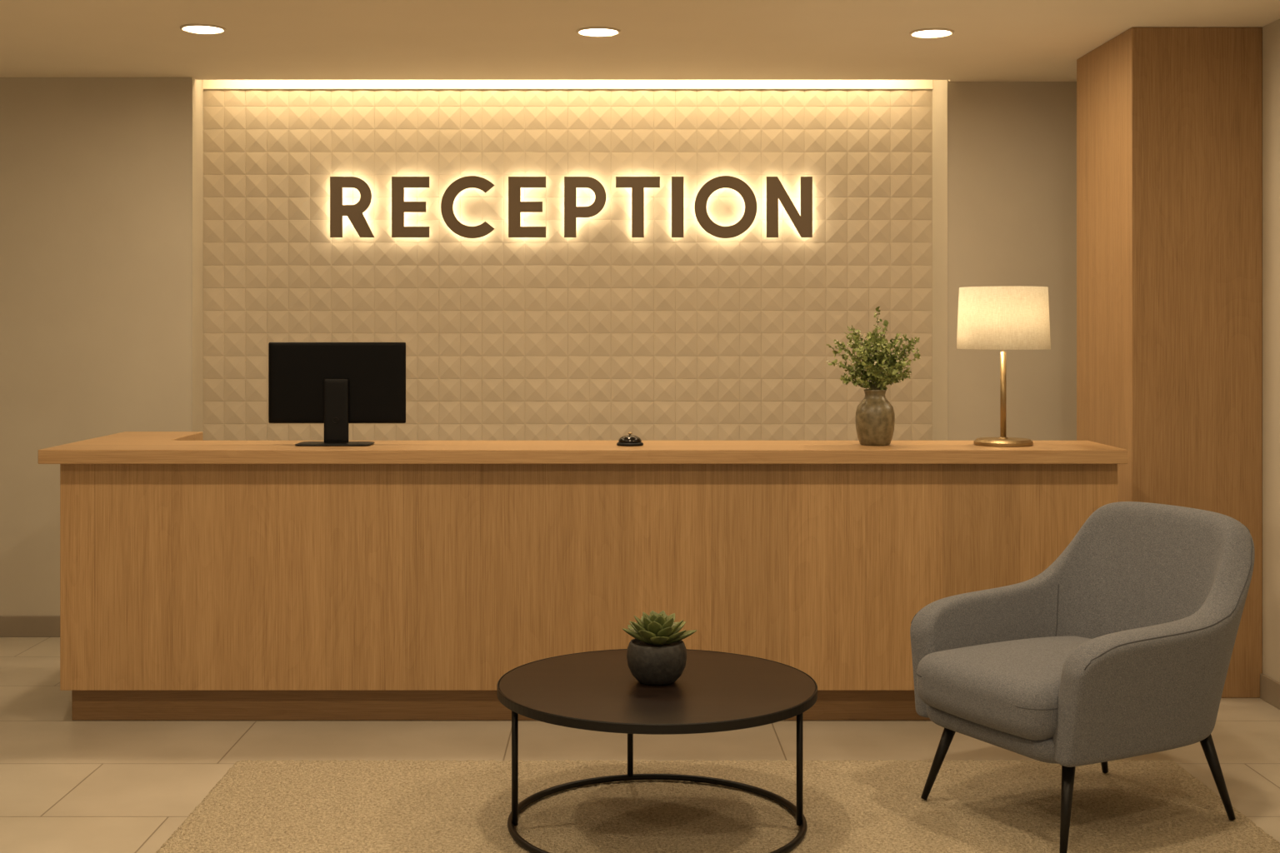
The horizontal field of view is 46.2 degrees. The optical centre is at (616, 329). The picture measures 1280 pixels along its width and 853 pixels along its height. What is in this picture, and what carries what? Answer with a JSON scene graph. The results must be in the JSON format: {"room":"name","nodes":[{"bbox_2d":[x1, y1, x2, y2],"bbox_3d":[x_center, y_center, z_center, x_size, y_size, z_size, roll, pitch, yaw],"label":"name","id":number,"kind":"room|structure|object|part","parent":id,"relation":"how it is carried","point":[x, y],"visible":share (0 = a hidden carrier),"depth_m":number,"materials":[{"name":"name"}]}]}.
{"room":"lobby","nodes":[
{"label":"lobby","id":0,"kind":"room"},
{"bbox_2d":[0,77,190,615],"bbox_3d":[-3.405,0.085,7.975,2.390,3.030,0.350,0,0,0],"label":"wall","id":1,"kind":"structure","parent":0,"point":[95,172],"depth_m":7.80,"materials":[{"name":"paint"}]},
{"bbox_2d":[0,615,59,637],"bbox_3d":[-3.408,1.546,7.793,2.385,0.108,0.015,0,0,0],"label":"baseboard","id":2,"kind":"structure","parent":1,"relation":"attached to","point":[10,626],"depth_m":7.79,"materials":[{"name":"stone"}]},
{"bbox_2d":[190,77,203,440],"bbox_3d":[-2.230,0.085,7.973,0.008,3.030,0.352,0,0,-7],"label":"trim","id":3,"kind":"structure","parent":1,"relation":"attached to","point":[197,91],"depth_m":7.92,"materials":[{"name":"paint"}]},
{"bbox_2d":[203,89,932,440],"bbox_3d":[-0.265,0.085,8.196,3.970,3.030,0.109,0,0,0],"label":"wall","id":4,"kind":"structure","parent":0,"point":[603,332],"depth_m":8.15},
{"bbox_2d":[330,176,374,237],"bbox_3d":[-1.426,-0.658,8.097,0.234,0.323,0.023,0,0,0],"label":"letter","id":5,"kind":"object","parent":4,"relation":"attached to","point":[354,212],"depth_m":8.09,"materials":[{"name":"brown metal"}]},
{"bbox_2d":[391,176,429,237],"bbox_3d":[-1.112,-0.658,8.097,0.198,0.323,0.023,0,0,0],"label":"sign","id":6,"kind":"object","parent":4,"relation":"attached to","point":[399,207],"depth_m":8.09,"materials":[{"name":"brown metal"}]},
{"bbox_2d":[440,175,494,238],"bbox_3d":[-0.802,-0.658,8.097,0.287,0.332,0.023,0,0,0],"label":"letter","id":7,"kind":"object","parent":4,"relation":"attached to","point":[461,184],"depth_m":8.09,"materials":[{"name":"brown metal"}]},
{"bbox_2d":[508,176,545,237],"bbox_3d":[-0.483,-0.658,8.097,0.198,0.323,0.023,0,0,0],"label":"sign","id":8,"kind":"object","parent":4,"relation":"attached to","point":[516,207],"depth_m":8.09,"materials":[{"name":"brown metal"}]},
{"bbox_2d":[202,80,933,89],"bbox_3d":[-0.265,-1.366,8.141,3.961,0.128,0.016,0,0,0],"label":"light strip","id":9,"kind":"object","parent":4,"relation":"attached to","point":[207,84],"depth_m":8.13,"materials":[{"name":"paint"}]},
{"bbox_2d":[564,176,606,237],"bbox_3d":[-0.168,-0.658,8.097,0.225,0.323,0.023,0,0,0],"label":"letter","id":10,"kind":"object","parent":4,"relation":"attached to","point":[572,212],"depth_m":8.09,"materials":[{"name":"brown metal"}]},
{"bbox_2d":[615,176,659,237],"bbox_3d":[0.115,-0.658,8.097,0.234,0.323,0.023,0,0,0],"label":"letter","id":11,"kind":"object","parent":4,"relation":"attached to","point":[637,184],"depth_m":8.09,"materials":[{"name":"brown metal"}]},
{"bbox_2d":[671,176,683,237],"bbox_3d":[0.328,-0.658,8.097,0.058,0.323,0.023,0,0,0],"label":"sign","id":12,"kind":"object","parent":4,"relation":"attached to","point":[677,182],"depth_m":8.09,"materials":[{"name":"brown metal"}]},
{"bbox_2d":[694,175,756,238],"bbox_3d":[0.586,-0.658,8.097,0.332,0.332,0.023,0,0,0],"label":"letter","id":13,"kind":"object","parent":4,"relation":"attached to","point":[742,187],"depth_m":8.09,"materials":[{"name":"brown metal"}]},
{"bbox_2d":[766,176,812,237],"bbox_3d":[0.932,-0.658,8.097,0.243,0.323,0.023,0,0,0],"label":"letter","id":14,"kind":"object","parent":4,"relation":"attached to","point":[776,192],"depth_m":8.09,"materials":[{"name":"brown metal"}]},
{"bbox_2d":[0,0,1279,81],"bbox_3d":[-0.900,-1.395,3.375,7.400,0.170,9.750,0,0,0],"label":"ceiling","id":15,"kind":"structure","parent":0,"point":[992,40],"depth_m":6.69,"materials":[{"name":"paint"}]},
{"bbox_2d":[180,24,226,34],"bbox_3d":[-1.800,-1.305,6.530,0.196,0.008,0.196,0,0,0],"label":"recessed light","id":16,"kind":"object","parent":15,"relation":"in","point":[192,28],"visible":1,"depth_m":6.53,"materials":[{"name":"beige"}]},
{"bbox_2d":[575,26,620,36],"bbox_3d":[-0.080,-1.305,6.590,0.196,0.008,0.196,0,0,0],"label":"recessed light","id":17,"kind":"object","parent":15,"relation":"in","point":[591,31],"visible":1,"depth_m":6.58,"materials":[{"name":"beige"}]},
{"bbox_2d":[909,28,954,38],"bbox_3d":[1.390,-1.305,6.620,0.196,0.008,0.196,0,0,0],"label":"recessed light","id":18,"kind":"object","parent":15,"relation":"in","point":[926,32],"visible":1,"depth_m":6.62,"materials":[{"name":"beige"}]},
{"bbox_2d":[0,637,1279,852],"bbox_3d":[-0.875,1.650,3.400,7.650,0.100,9.800,0,0,0],"label":"floor","id":19,"kind":"structure","parent":0,"point":[67,786],"depth_m":5.70,"materials":[{"name":"tile"}]},
{"bbox_2d":[38,431,1127,720],"bbox_3d":[-0.135,1.040,6.475,4.325,1.121,1.050,0,0,0],"label":"reception desk","id":20,"kind":"object","parent":19,"relation":"on","point":[200,580],"visible":0.8,"depth_m":6.03,"materials":[{"name":"brown wood"}]},
{"bbox_2d":[268,342,405,445],"bbox_3d":[-1.164,0.267,6.200,0.572,0.424,0.170,0,0,0],"label":"computer monitor","id":21,"kind":"object","parent":20,"relation":"on","point":[335,385],"visible":1,"depth_m":6.24,"materials":[{"name":"black plastic"}]},
{"bbox_2d":[38,431,1127,464],"bbox_3d":[-0.135,0.507,6.475,4.325,0.057,1.050,0,0,0],"label":"countertop","id":22,"kind":"structure","parent":20,"relation":"on","point":[126,447],"depth_m":5.95,"materials":[{"name":"brown wood"}]},
{"bbox_2d":[616,432,643,446],"bbox_3d":[0.055,0.452,6.170,0.110,0.054,0.110,0,0,0],"label":"bell","id":23,"kind":"object","parent":20,"relation":"on","point":[629,440],"visible":1,"depth_m":6.13,"materials":[{"name":"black metal"}]},
{"bbox_2d":[855,389,894,445],"bbox_3d":[1.068,0.364,6.200,0.161,0.229,0.161,0,0,0],"label":"vase","id":24,"kind":"object","parent":20,"relation":"on","point":[875,416],"visible":0.98,"depth_m":6.14,"materials":[{"name":"ceramic"}]},
{"bbox_2d":[825,306,920,389],"bbox_3d":[1.062,0.084,6.186,0.326,0.355,0.314,0,0,-42],"label":"leafy branches","id":25,"kind":"object","parent":24,"relation":"in","point":[875,369],"visible":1,"depth_m":6.16,"materials":[{"name":"green plant"}]},
{"bbox_2d":[956,286,1050,447],"bbox_3d":[1.598,0.153,6.200,0.378,0.651,0.378,0,0,0],"label":"table lamp","id":26,"kind":"object","parent":20,"relation":"on","point":[1002,318],"visible":1,"depth_m":6.05,"materials":[{"name":"white fabric"}]},
{"bbox_3d":[1.598,-0.045,6.200,0.378,0.255,0.378,0,0,0],"label":"lamp shade","id":27,"kind":"part","parent":26,"relation":"part of","materials":[{"name":"fabric"}]},
{"bbox_2d":[155,760,1279,852],"bbox_3d":[0.328,1.594,4.520,3.473,0.010,2.048,0,0,0],"label":"area rug","id":28,"kind":"object","parent":19,"relation":"on","point":[272,806],"visible":0.95,"depth_m":4.96,"materials":[{"name":"beige carpet"}]},
{"bbox_2d":[496,649,817,852],"bbox_3d":[0.129,1.361,4.815,1.024,0.454,1.024,0,0,0],"label":"coffee table","id":29,"kind":"object","parent":28,"relation":"on","point":[597,691],"visible":0.96,"depth_m":4.72,"materials":[{"name":"brown wood"}]},
{"bbox_3d":[-0.324,1.370,4.767,0.020,0.413,0.021,0,0,0],"label":"leg","id":30,"kind":"part","parent":29,"relation":"part of","materials":[{"name":"black metal"}]},
{"bbox_3d":[0.048,1.370,5.276,0.020,0.413,0.021,0,0,0],"label":"leg","id":31,"kind":"part","parent":29,"relation":"part of","materials":[{"name":"black metal"}]},
{"bbox_2d":[621,610,696,685],"bbox_3d":[0.129,1.022,4.836,0.218,0.223,0.224,0,0,-36],"label":"potted succulent","id":32,"kind":"object","parent":29,"relation":"on","point":[657,656],"visible":1,"depth_m":4.76,"materials":[{"name":"ceramic"}]},
{"bbox_2d":[626,639,686,685],"bbox_3d":[0.129,1.070,4.825,0.194,0.128,0.194,0,0,0],"label":"pot","id":33,"kind":"object","parent":32,"relation":"attached to","point":[652,662],"depth_m":4.75,"materials":[{"name":"ceramic"}]},
{"bbox_3d":[0.582,1.370,4.767,0.020,0.413,0.021,0,0,0],"label":"leg","id":34,"kind":"part","parent":29,"relation":"part of","materials":[{"name":"black metal"}]},
{"bbox_2d":[910,501,1254,852],"bbox_3d":[1.528,1.098,4.954,0.986,0.981,0.859,0,0,-28],"label":"armchair","id":35,"kind":"object","parent":28,"relation":"on","point":[1122,647],"visible":1,"depth_m":4.81,"materials":[{"name":"grey fabric"}]},
{"bbox_3d":[1.094,1.440,5.055,0.134,0.296,0.042,0,0,14],"label":"leg","id":36,"kind":"part","parent":35,"relation":"part of","materials":[{"name":"black wood"}]},
{"bbox_3d":[1.478,1.278,4.927,0.744,0.100,0.628,0,0,-28],"label":"seat","id":37,"kind":"part","parent":35,"relation":"part of","materials":[{"name":"grey fabric"}]},
{"bbox_2d":[916,635,1091,740],"bbox_3d":[1.426,1.148,4.900,0.754,0.204,0.594,0,0,-28],"label":"seat cushion","id":38,"kind":"object","parent":35,"relation":"on","point":[1007,687],"depth_m":4.74,"materials":[{"name":"grey fabric"}]},
{"bbox_3d":[1.369,1.441,4.548,0.043,0.294,0.121,0,0,22],"label":"leg","id":39,"kind":"part","parent":35,"relation":"part of","materials":[{"name":"black wood"}]},
{"bbox_3d":[1.719,1.441,5.328,0.042,0.295,0.123,0,0,41],"label":"leg","id":40,"kind":"part","parent":35,"relation":"part of","materials":[{"name":"black wood"}]},
{"bbox_3d":[1.938,1.441,4.851,0.122,0.294,0.042,0,0,13],"label":"leg","id":41,"kind":"part","parent":35,"relation":"part of","materials":[{"name":"black wood"}]},
{"bbox_2d":[1076,27,1262,698],"bbox_3d":[2.515,0.145,6.890,0.567,2.909,0.780,0,0,0],"label":"column","id":42,"kind":"structure","parent":19,"relation":"on","point":[1169,120],"depth_m":6.50,"materials":[{"name":"brown wood"}]},
{"bbox_2d":[949,81,1076,440],"bbox_3d":[2.335,0.085,8.045,1.230,3.030,0.210,0,0,0],"label":"wall","id":43,"kind":"structure","parent":0,"point":[1012,145],"depth_m":7.94,"materials":[{"name":"paint"}]},
{"bbox_2d":[932,80,949,440],"bbox_3d":[1.737,0.085,8.043,0.010,3.030,0.214,0,0,-10],"label":"trim","id":44,"kind":"structure","parent":43,"relation":"attached to","point":[941,87],"depth_m":8.02,"materials":[{"name":"paint"}]},
{"bbox_2d":[1262,19,1279,682],"bbox_3d":[2.875,0.085,3.220,0.150,3.030,9.440,0,0,0],"label":"wall","id":45,"kind":"structure","parent":0,"point":[1271,32],"depth_m":6.42,"materials":[{"name":"paint"}]},
{"bbox_2d":[1260,674,1279,709],"bbox_3d":[2.792,1.546,2.498,0.015,0.108,7.995,0,0,0],"label":"baseboard","id":46,"kind":"structure","parent":45,"relation":"attached to","point":[1269,687],"depth_m":6.39,"materials":[{"name":"wood"}]}
]}

